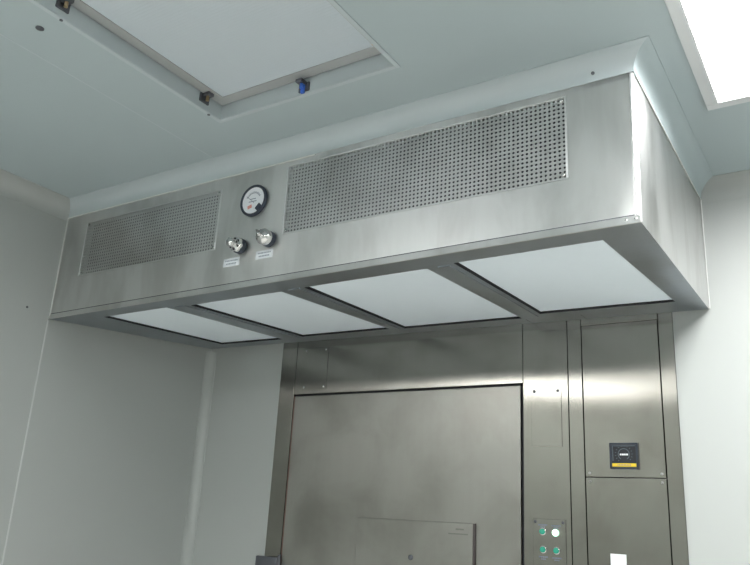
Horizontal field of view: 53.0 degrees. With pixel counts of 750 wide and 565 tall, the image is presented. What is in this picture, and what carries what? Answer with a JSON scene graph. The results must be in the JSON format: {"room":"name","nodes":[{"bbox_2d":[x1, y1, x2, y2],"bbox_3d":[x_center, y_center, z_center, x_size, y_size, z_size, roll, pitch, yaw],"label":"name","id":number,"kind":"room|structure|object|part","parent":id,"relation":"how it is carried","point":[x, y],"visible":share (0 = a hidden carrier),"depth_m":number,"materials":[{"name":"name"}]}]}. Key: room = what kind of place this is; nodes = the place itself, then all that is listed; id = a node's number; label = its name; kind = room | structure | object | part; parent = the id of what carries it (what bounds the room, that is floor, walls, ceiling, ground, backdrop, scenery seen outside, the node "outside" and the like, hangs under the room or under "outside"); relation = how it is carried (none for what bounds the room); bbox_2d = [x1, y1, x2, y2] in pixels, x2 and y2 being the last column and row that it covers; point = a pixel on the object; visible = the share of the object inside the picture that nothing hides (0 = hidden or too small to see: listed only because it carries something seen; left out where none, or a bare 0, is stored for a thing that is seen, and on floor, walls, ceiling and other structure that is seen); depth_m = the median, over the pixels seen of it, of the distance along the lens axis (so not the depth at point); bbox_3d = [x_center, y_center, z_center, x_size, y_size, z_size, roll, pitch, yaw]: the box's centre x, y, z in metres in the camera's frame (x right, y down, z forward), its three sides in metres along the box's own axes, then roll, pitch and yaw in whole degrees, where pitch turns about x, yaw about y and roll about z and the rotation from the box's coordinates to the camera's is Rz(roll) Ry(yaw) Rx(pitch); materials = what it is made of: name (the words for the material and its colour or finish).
{"room":"clean room","nodes":[
{"label":"clean room","id":0,"kind":"room"},
{"bbox_2d":[0,194,211,564],"bbox_3d":[-2.262,0.471,1.836,0.001,2.604,4.984,-8,-21,32],"label":"wall","id":1,"kind":"structure","parent":0,"point":[105,474],"depth_m":3.33,"materials":[{"name":"paint"}]},
{"bbox_2d":[1,320,48,564],"bbox_3d":[-1.471,1.147,2.954,0.004,2.066,0.007,-8,-21,32],"label":"trim","id":2,"kind":"structure","parent":1,"relation":"attached to","point":[47,320],"depth_m":3.10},
{"bbox_2d":[0,168,69,220],"bbox_3d":[-2.428,-0.876,1.802,0.075,0.075,4.000,-8,-21,32],"label":"trim","id":3,"kind":"structure","parent":1,"relation":"attached to","point":[12,186],"depth_m":3.25,"materials":[{"name":"paint"}]},
{"bbox_2d":[0,0,749,197],"bbox_3d":[-0.340,-1.030,1.069,4.400,0.001,4.984,-8,-21,32],"label":"ceiling","id":4,"kind":"structure","parent":0,"point":[60,134],"depth_m":2.37,"materials":[{"name":"paint"}]},
{"bbox_2d":[35,26,43,30],"bbox_3d":[-0.956,-0.724,2.147,0.024,0.004,0.024,-8,-21,32],"label":"plug","id":5,"kind":"object","parent":4,"relation":"attached to","point":[39,28],"visible":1,"depth_m":2.14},
{"bbox_2d":[0,34,212,157],"bbox_3d":[-1.033,-0.693,2.267,0.004,0.002,1.538,-8,-21,32],"label":"trim","id":6,"kind":"structure","parent":4,"relation":"attached to","point":[0,34],"depth_m":2.46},
{"bbox_2d":[28,0,400,122],"bbox_3d":[-0.557,-0.802,1.948,0.730,0.081,1.226,-8,-21,32],"label":"ceiling access panel","id":7,"kind":"object","parent":4,"relation":"attached to","point":[228,60],"visible":0.94,"depth_m":2.25,"materials":[{"name":"white metal"}]},
{"bbox_3d":[-0.556,-0.828,1.956,0.610,0.017,1.106,-8,-21,32],"label":"filter panel","id":8,"kind":"part","parent":7,"relation":"part of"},
{"bbox_2d":[68,35,648,217],"bbox_3d":[-0.325,-0.480,2.721,2.560,0.060,0.060,-8,-21,32],"label":"trim","id":9,"kind":"structure","parent":4,"relation":"attached to","point":[618,59],"depth_m":2.50,"materials":[{"name":"white metal"}]},
{"bbox_2d":[664,0,749,110],"bbox_3d":[0.986,-0.769,1.684,0.668,0.031,1.269,-8,-21,32],"label":"recessed light","id":10,"kind":"object","parent":4,"relation":"in","point":[714,35],"visible":1,"depth_m":2.07,"materials":[{"name":"white paint"}]},
{"bbox_2d":[683,0,749,95],"bbox_3d":[0.987,-0.781,1.688,0.599,0.006,1.200,-8,-21,32],"label":"diffuser","id":11,"kind":"object","parent":10,"relation":"attached to","point":[721,28],"depth_m":2.06,"materials":[{"name":"white plastic"}]},
{"bbox_2d":[192,197,749,564],"bbox_3d":[1.093,0.993,2.913,4.400,2.604,0.620,-8,-21,32],"label":"wall","id":12,"kind":"structure","parent":0,"point":[712,345],"depth_m":2.76,"materials":[{"name":"paint"}]},
{"bbox_2d":[180,351,216,564],"bbox_3d":[-0.933,1.384,3.724,0.042,2.130,0.042,-8,-21,32],"label":"trim","id":13,"kind":"structure","parent":12,"relation":"attached to","point":[188,544],"depth_m":3.88,"materials":[{"name":"paint"}]},
{"bbox_2d":[48,72,709,348],"bbox_3d":[-0.103,-0.087,3.042,2.505,0.474,1.048,-8,-21,32],"label":"hood","id":14,"kind":"object","parent":12,"relation":"attached to","point":[577,202],"visible":1,"depth_m":2.55,"materials":[{"name":"metal"}]},
{"bbox_2d":[78,189,222,275],"bbox_3d":[-0.924,-0.189,3.080,0.808,0.249,0.036,-8,-21,32],"label":"grille","id":15,"kind":"object","parent":14,"relation":"attached to","point":[191,229],"depth_m":3.05,"materials":[{"name":"silver metal"}]},
{"bbox_2d":[106,307,279,343],"bbox_3d":[-0.812,0.192,3.461,0.453,0.098,0.788,-8,-21,32],"label":"diffuser","id":16,"kind":"object","parent":14,"relation":"attached to","point":[172,321],"depth_m":3.43,"materials":[{"name":"white plastic"}]},
{"bbox_2d":[191,292,387,336],"bbox_3d":[-0.341,0.128,3.168,0.490,0.086,0.750,-8,-21,32],"label":"diffuser","id":17,"kind":"object","parent":14,"relation":"attached to","point":[288,313],"depth_m":3.14,"materials":[{"name":"white plastic"}]},
{"bbox_3d":[-0.097,0.111,3.010,2.497,0.076,0.979,-8,-21,32],"label":"frame","id":18,"kind":"part","parent":14,"relation":"part of","materials":[{"name":"metal"}]},
{"bbox_2d":[304,269,519,327],"bbox_3d":[0.153,0.061,2.863,0.546,0.078,0.772,-8,-21,32],"label":"diffuser","id":19,"kind":"object","parent":14,"relation":"attached to","point":[411,298],"depth_m":2.82,"materials":[{"name":"white plastic"}]},
{"bbox_2d":[282,95,568,233],"bbox_3d":[0.123,-0.352,2.433,1.032,0.265,0.036,-8,-21,32],"label":"grille","id":20,"kind":"object","parent":14,"relation":"attached to","point":[527,150],"depth_m":2.38,"materials":[{"name":"silver metal"}]},
{"bbox_2d":[454,240,674,313],"bbox_3d":[0.657,-0.018,2.514,0.506,0.065,0.740,-8,-21,32],"label":"diffuser","id":21,"kind":"object","parent":14,"relation":"attached to","point":[589,275],"depth_m":2.47,"materials":[{"name":"white plastic"}]},
{"bbox_2d":[633,36,712,197],"bbox_3d":[0.992,-0.490,2.457,0.060,0.060,1.044,-8,-21,32],"label":"trim","id":22,"kind":"structure","parent":12,"relation":"attached to","point":[648,68],"depth_m":2.37,"materials":[{"name":"paint"}]},
{"bbox_2d":[701,169,749,203],"bbox_3d":[2.026,-0.457,2.357,1.900,0.075,0.075,-8,-21,32],"label":"trim","id":23,"kind":"structure","parent":12,"relation":"attached to","point":[733,185],"depth_m":2.81,"materials":[{"name":"paint"}]},
{"label":"floor","id":24,"kind":"structure","parent":0,"visible":0},
{"bbox_2d":[255,312,688,564],"bbox_3d":[0.411,1.271,3.241,1.900,2.198,0.622,-8,-21,32],"label":"autoclave","id":25,"kind":"object","parent":24,"relation":"on","point":[557,442],"visible":0.94,"depth_m":3.07,"materials":[{"name":"silver metal"}]},
{"bbox_3d":[-0.289,0.417,3.647,0.144,0.206,0.002,-8,-21,32],"label":"blanking plate","id":26,"kind":"part","parent":25,"relation":"part of","materials":[{"name":"metal"}]},
{"bbox_3d":[0.063,1.304,3.119,1.163,1.707,0.027,-8,-21,32],"label":"door","id":27,"kind":"part","parent":25,"relation":"part of","materials":[{"name":"metal"}]},
{"bbox_3d":[0.145,1.241,3.063,0.554,0.522,0.009,-8,-21,32],"label":"plate","id":28,"kind":"part","parent":25,"relation":"part of","materials":[{"name":"metal"}]},
{"bbox_3d":[0.674,0.529,2.960,0.123,0.229,0.002,-8,-21,32],"label":"blanking plate","id":29,"kind":"part","parent":25,"relation":"part of","materials":[{"name":"metal"}]},
{"bbox_3d":[0.653,0.981,2.816,0.128,0.183,0.003,-8,-21,32],"label":"control panel","id":30,"kind":"part","parent":25,"relation":"part of","materials":[{"name":"metal"}]},
{"bbox_3d":[0.951,0.109,2.941,0.291,0.106,0.030,-8,-21,32],"label":"rail","id":31,"kind":"part","parent":25,"relation":"part of","materials":[{"name":"metal"}]},
{"bbox_3d":[0.933,0.437,2.838,0.288,0.578,0.030,-8,-21,32],"label":"access panel","id":32,"kind":"part","parent":25,"relation":"part of","materials":[{"name":"metal"}]},
{"bbox_3d":[0.882,1.358,2.550,0.288,1.348,0.030,-8,-21,32],"label":"access panel","id":33,"kind":"part","parent":25,"relation":"part of","materials":[{"name":"metal"}]}
]}

